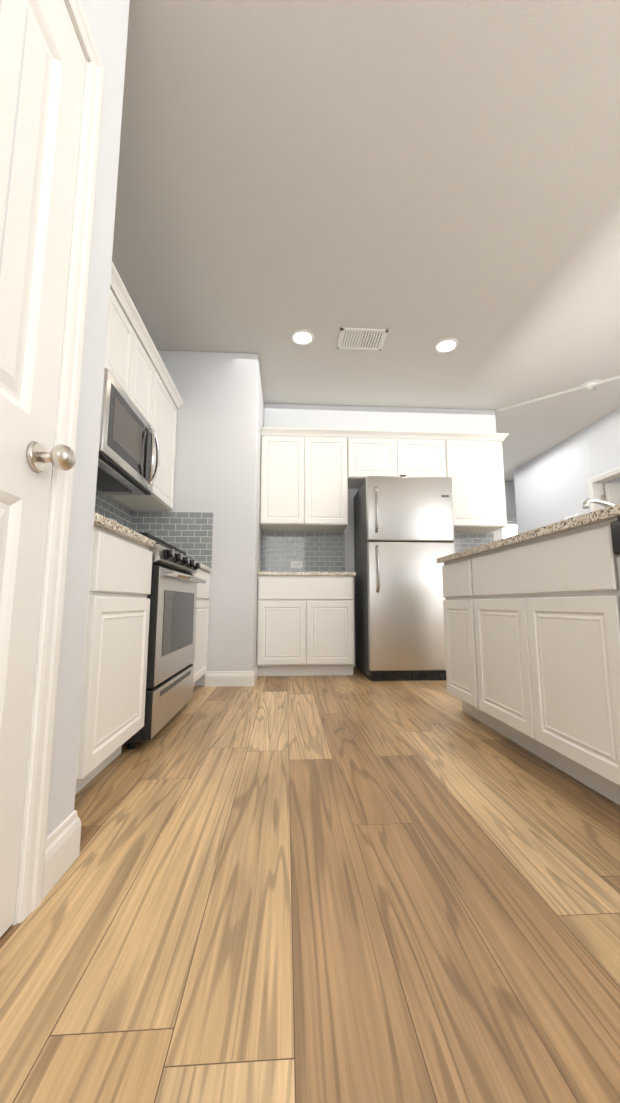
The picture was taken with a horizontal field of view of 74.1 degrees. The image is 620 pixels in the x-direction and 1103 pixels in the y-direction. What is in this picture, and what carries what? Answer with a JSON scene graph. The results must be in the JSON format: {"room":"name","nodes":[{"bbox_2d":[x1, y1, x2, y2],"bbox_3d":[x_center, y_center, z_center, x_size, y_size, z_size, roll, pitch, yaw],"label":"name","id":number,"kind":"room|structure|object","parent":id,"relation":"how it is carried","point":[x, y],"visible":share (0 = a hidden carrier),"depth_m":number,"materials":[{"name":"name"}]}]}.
{"room":"kitchen","nodes":[
{"label":"kitchen","id":0,"kind":"room"},
{"bbox_2d":[46,0,129,836],"bbox_3d":[-0.520,-0.905,-1.085,0.120,2.780,4.615,0,-7,-3],"label":"wall","id":1,"kind":"structure","parent":0,"point":[107,20],"depth_m":1.06,"materials":[{"name":"white paint"}]},
{"bbox_2d":[0,0,85,937],"bbox_3d":[-0.553,-0.311,0.664,0.124,2.032,0.566,0,-7,-3],"label":"pantry door","id":2,"kind":"structure","parent":1,"relation":"in","point":[42,66],"depth_m":0.84,"materials":[{"name":"white wood"}]},
{"bbox_2d":[12,0,104,924],"bbox_3d":[-0.620,-0.340,0.669,0.134,2.108,0.691,0,-7,-3],"label":"door frame","id":3,"kind":"structure","parent":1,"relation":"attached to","point":[32,868],"depth_m":0.95,"materials":[{"name":"white wood"}]},
{"bbox_2d":[133,350,263,685],"bbox_3d":[-1.036,-0.270,3.838,1.110,2.780,1.013,0,-7,-3],"label":"wall","id":4,"kind":"structure","parent":0,"point":[220,415],"depth_m":3.40,"materials":[{"name":"white paint"}]},
{"bbox_2d":[132,512,212,567],"bbox_3d":[-1.111,-0.090,3.295,0.638,0.453,0.006,0,-7,-3],"label":"backsplash","id":5,"kind":"structure","parent":4,"relation":"attached to","point":[190,534],"depth_m":3.30,"materials":[{"name":"tile"}]},
{"bbox_2d":[204,671,252,686],"bbox_3d":[-0.637,0.989,3.181,0.360,0.114,0.014,0,-7,-3],"label":"baseboard","id":6,"kind":"structure","parent":4,"relation":"attached to","point":[212,678],"depth_m":3.18,"materials":[{"name":"white wood"}]},
{"bbox_2d":[253,664,257,685],"bbox_3d":[-0.455,1.014,3.377,0.013,0.114,0.387,0,-7,-3],"label":"baseboard","id":7,"kind":"structure","parent":4,"relation":"attached to","point":[255,671],"depth_m":3.32,"materials":[{"name":"white wood"}]},
{"bbox_2d":[0,667,619,1102],"bbox_3d":[2.383,0.919,1.879,10.600,0.080,10.600,0,-7,-3],"label":"floor","id":8,"kind":"structure","parent":0,"point":[358,885],"depth_m":0.82,"materials":[{"name":"brown wood"}]},
{"bbox_2d":[75,516,155,793],"bbox_3d":[-1.006,0.374,1.429,0.629,0.886,0.745,0,-7,-3],"label":"base cabinet","id":9,"kind":"object","parent":8,"relation":"on","point":[114,687],"depth_m":1.45,"materials":[{"name":"white wood"}]},
{"bbox_2d":[94,512,155,543],"bbox_3d":[-1.001,-0.080,1.488,0.640,0.030,0.746,0,-7,-3],"label":"countertop","id":10,"kind":"structure","parent":9,"relation":"on","point":[109,521],"depth_m":1.47,"materials":[{"name":"beige stone"}]},
{"bbox_2d":[125,532,205,748],"bbox_3d":[-1.005,0.437,2.220,0.721,0.963,0.830,0,-7,-3],"label":"gas range","id":11,"kind":"object","parent":8,"relation":"on","point":[172,596],"visible":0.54,"depth_m":2.03,"materials":[{"name":"silver metal"}]},
{"bbox_2d":[192,564,210,687],"bbox_3d":[-1.096,0.566,2.916,0.629,0.886,0.586,0,-7,-3],"label":"base cabinet","id":12,"kind":"object","parent":8,"relation":"on","point":[202,606],"depth_m":2.97,"materials":[{"name":"white wood"}]},
{"bbox_2d":[257,572,355,675],"bbox_3d":[-0.046,0.675,3.876,0.879,0.915,0.544,0,-7,-3],"label":"base cabinet","id":13,"kind":"object","parent":8,"relation":"on","point":[305,623],"visible":0.98,"depth_m":3.63,"materials":[{"name":"white wood"}]},
{"bbox_2d":[354,475,454,680],"bbox_3d":[0.850,0.241,3.824,0.762,1.762,0.793,0,-7,-3],"label":"refrigerator","id":14,"kind":"object","parent":8,"relation":"on","point":[404,539],"visible":0.94,"depth_m":3.51,"materials":[{"name":"grey metal"}]},
{"bbox_2d":[437,508,619,804],"bbox_3d":[1.219,0.353,1.265,0.695,0.886,2.540,0,-7,-3],"label":"kitchen island","id":15,"kind":"object","parent":8,"relation":"on","point":[532,632],"depth_m":1.52,"materials":[{"name":"white wood"}]},
{"bbox_2d":[437,504,619,559],"bbox_3d":[1.481,-0.098,1.344,1.220,0.030,2.590,0,-7,-3],"label":"island countertop","id":16,"kind":"structure","parent":15,"relation":"on","point":[594,513],"depth_m":1.50,"materials":[{"name":"beige stone"}]},
{"bbox_2d":[564,514,578,519],"bbox_3d":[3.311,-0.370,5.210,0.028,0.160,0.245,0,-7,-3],"label":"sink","id":17,"kind":"object","parent":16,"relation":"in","point":[571,516],"visible":0.27,"depth_m":5.20,"materials":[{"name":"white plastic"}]},
{"bbox_2d":[582,498,615,508],"bbox_3d":[1.300,-0.163,1.725,0.323,0.195,0.250,0,-7,-3],"label":"chrome faucet","id":18,"kind":"object","parent":16,"relation":"on","point":[586,503],"visible":0.92,"depth_m":1.72,"materials":[{"name":"white metal"}]},
{"bbox_2d":[610,504,619,804],"bbox_3d":[1.202,0.305,0.873,0.614,0.881,0.611,0,-7,-3],"label":"dishwasher","id":19,"kind":"object","parent":15,"relation":"in","point":[615,525],"depth_m":1.19,"materials":[{"name":"grey"}]},
{"bbox_2d":[110,0,619,481],"bbox_3d":[2.383,-1.914,2.244,10.600,0.128,10.600,0,-7,-3],"label":"ceiling","id":20,"kind":"structure","parent":0,"point":[419,179],"depth_m":2.19,"materials":[{"name":"white paint"}]},
{"bbox_2d":[290,330,313,345],"bbox_3d":[-0.066,-1.732,3.341,0.196,0.006,0.196,0,-7,-3],"label":"recessed light","id":21,"kind":"object","parent":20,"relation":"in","point":[302,337],"visible":1,"depth_m":3.33,"materials":[{"name":"white plastic"}]},
{"bbox_2d":[336,328,388,350],"bbox_3d":[0.417,-1.729,3.358,0.385,0.008,0.265,0,-7,-3],"label":"ceiling vent","id":22,"kind":"object","parent":20,"relation":"in","point":[360,339],"visible":1,"depth_m":3.35,"materials":[{"name":"white plastic"}]},
{"bbox_2d":[434,338,458,352],"bbox_3d":[1.137,-1.718,3.446,0.196,0.006,0.196,0,-7,-3],"label":"recessed light","id":23,"kind":"object","parent":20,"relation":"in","point":[446,345],"visible":1,"depth_m":3.44,"materials":[{"name":"white plastic"}]},
{"bbox_2d":[581,380,601,390],"bbox_3d":[2.779,-1.624,4.059,0.196,0.091,0.196,0,-7,-3],"label":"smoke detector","id":24,"kind":"object","parent":20,"relation":"in","point":[592,385],"visible":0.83,"depth_m":4.02,"materials":[{"name":"white plastic"}]},
{"bbox_2d":[263,403,502,666],"bbox_3d":[0.774,-0.200,4.386,2.570,2.780,0.127,0,-7,-3],"label":"wall","id":25,"kind":"structure","parent":0,"point":[371,418],"depth_m":4.47,"materials":[{"name":"white paint"}]},
{"bbox_2d":[260,427,307,530],"bbox_3d":[-0.280,-0.693,4.122,0.419,0.932,0.388,0,-7,-3],"label":"upper cabinet","id":26,"kind":"object","parent":25,"relation":"attached to","point":[307,483],"depth_m":3.94,"materials":[{"name":"white wood"}]},
{"bbox_2d":[261,531,344,571],"bbox_3d":[-0.075,0.024,4.239,0.859,0.469,0.006,0,-7,-3],"label":"backsplash","id":27,"kind":"structure","parent":25,"relation":"attached to","point":[316,551],"depth_m":4.24,"materials":[{"name":"tile"}]},
{"bbox_2d":[291,561,301,567],"bbox_3d":[-0.144,0.139,4.212,0.118,0.072,0.008,0,-7,-3],"label":"electrical outlet","id":28,"kind":"object","parent":27,"relation":"attached to","point":[296,564],"visible":1,"depth_m":4.21,"materials":[{"name":"white plastic"}]},
{"bbox_2d":[304,428,347,531],"bbox_3d":[0.138,-0.690,4.147,0.419,0.932,0.388,0,-7,-3],"label":"upper cabinet","id":29,"kind":"object","parent":25,"relation":"attached to","point":[327,456],"depth_m":3.96,"materials":[{"name":"white wood"}]},
{"bbox_2d":[348,431,399,488],"bbox_3d":[0.595,-0.917,4.204,0.488,0.467,0.388,0,-7,-3],"label":"upper cabinet","id":30,"kind":"object","parent":25,"relation":"attached to","point":[367,456],"depth_m":4.01,"materials":[{"name":"white wood"}]},
{"bbox_2d":[400,431,447,476],"bbox_3d":[1.082,-0.913,4.233,0.488,0.467,0.388,0,-7,-3],"label":"upper cabinet","id":31,"kind":"object","parent":25,"relation":"attached to","point":[418,458],"depth_m":4.04,"materials":[{"name":"white wood"}]},
{"bbox_2d":[453,533,493,552],"bbox_3d":[1.593,0.037,4.338,0.722,0.469,0.006,0,-7,-3],"label":"backsplash","id":32,"kind":"structure","parent":25,"relation":"attached to","point":[463,541],"depth_m":4.36,"materials":[{"name":"tile"}]},
{"bbox_2d":[448,432,506,532],"bbox_3d":[1.620,-0.679,4.235,0.582,0.932,0.388,0,-7,-3],"label":"upper cabinet","id":33,"kind":"object","parent":25,"relation":"attached to","point":[475,468],"depth_m":4.05,"materials":[{"name":"white wood"}]},
{"bbox_2d":[504,482,516,517],"bbox_3d":[4.075,0.162,7.190,6.600,2.780,0.120,0,-7,-3],"label":"wall","id":34,"kind":"structure","parent":0,"point":[510,499],"depth_m":7.23,"materials":[{"name":"white paint"}]},
{"bbox_2d":[502,522,517,537],"bbox_3d":[3.785,0.061,7.186,0.972,1.132,0.060,0,-7,-3],"label":"window","id":35,"kind":"structure","parent":34,"relation":"in","point":[510,529],"depth_m":7.25,"materials":[{"name":"white"}]},
{"bbox_2d":[507,517,516,521],"bbox_3d":[3.790,0.038,7.110,1.160,1.255,0.033,0,-7,-3],"label":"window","id":36,"kind":"structure","parent":34,"relation":"in","point":[511,519],"depth_m":7.17,"materials":[{"name":"white"}]},
{"bbox_2d":[514,408,619,533],"bbox_3d":[3.600,-0.552,1.652,0.120,2.780,9.630,0,-7,-3],"label":"wall","id":37,"kind":"structure","parent":0,"point":[551,485],"depth_m":5.36,"materials":[{"name":"white paint"}]},
{"bbox_2d":[588,466,619,511],"bbox_3d":[3.375,0.108,4.181,0.016,2.118,1.272,0,-7,-3],"label":"door frame","id":38,"kind":"structure","parent":37,"relation":"attached to","point":[592,480],"depth_m":4.83,"materials":[{"name":"white wood"}]},
{"bbox_2d":[593,472,619,510],"bbox_3d":[3.443,0.137,4.181,0.122,2.061,1.158,0,-7,-3],"label":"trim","id":39,"kind":"structure","parent":37,"relation":"attached to","point":[598,492],"depth_m":4.85,"materials":[{"name":"white wood"}]},
{"bbox_2d":[604,483,619,503],"bbox_3d":[3.785,0.210,4.699,0.595,2.032,0.124,0,-7,-3],"label":"room door","id":40,"kind":"structure","parent":37,"relation":"in","point":[612,492],"depth_m":4.82,"materials":[{"name":"white wood"}]},
{"bbox_2d":[603,477,619,507],"bbox_3d":[5.474,-0.096,5.187,4.050,2.780,0.120,0,-7,-3],"label":"wall","id":41,"kind":"structure","parent":0,"point":[616,480],"depth_m":5.11,"materials":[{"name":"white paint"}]},
{"bbox_3d":[-1.433,-0.477,2.232,0.123,2.780,2.172,0,-7,-3],"label":"wall","id":42,"kind":"structure","parent":0,"visible":0},
{"bbox_2d":[106,278,112,349],"bbox_3d":[-1.177,-0.960,1.816,0.322,0.870,0.397,0,-7,-3],"label":"upper cabinet","id":43,"kind":"object","parent":42,"relation":"attached to","point":[111,281],"depth_m":2.10,"materials":[{"name":"white wood"}]},
{"bbox_2d":[95,493,132,529],"bbox_3d":[-1.369,-0.236,2.205,0.006,0.465,2.168,0,-7,-3],"label":"backsplash","id":44,"kind":"structure","parent":42,"relation":"attached to","point":[107,506],"depth_m":2.94,"materials":[{"name":"tile"}]},
{"bbox_2d":[105,286,136,400],"bbox_3d":[-1.201,-1.113,2.227,0.322,0.461,0.377,0,-7,-3],"label":"upper cabinet","id":45,"kind":"object","parent":42,"relation":"attached to","point":[129,366],"depth_m":2.27,"materials":[{"name":"white wood"}]},
{"bbox_2d":[96,368,159,494],"bbox_3d":[-1.168,-0.635,2.358,0.413,0.444,0.756,0,-7,-3],"label":"over-the-range microwave","id":46,"kind":"object","parent":45,"relation":"attached to","point":[128,442],"visible":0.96,"depth_m":2.30,"materials":[{"name":"silver metal"}]},
{"bbox_2d":[107,370,179,510],"bbox_3d":[-1.253,-0.798,3.069,0.322,0.870,0.614,0,-7,-3],"label":"upper cabinet","id":47,"kind":"object","parent":42,"relation":"attached to","point":[161,498],"depth_m":3.09,"materials":[{"name":"white wood"}]},
{"bbox_2d":[133,330,156,426],"bbox_3d":[-1.224,-1.064,2.601,0.322,0.461,0.379,0,-7,-3],"label":"upper cabinet","id":48,"kind":"object","parent":42,"relation":"attached to","point":[145,388],"depth_m":2.66,"materials":[{"name":"white wood"}]}
]}

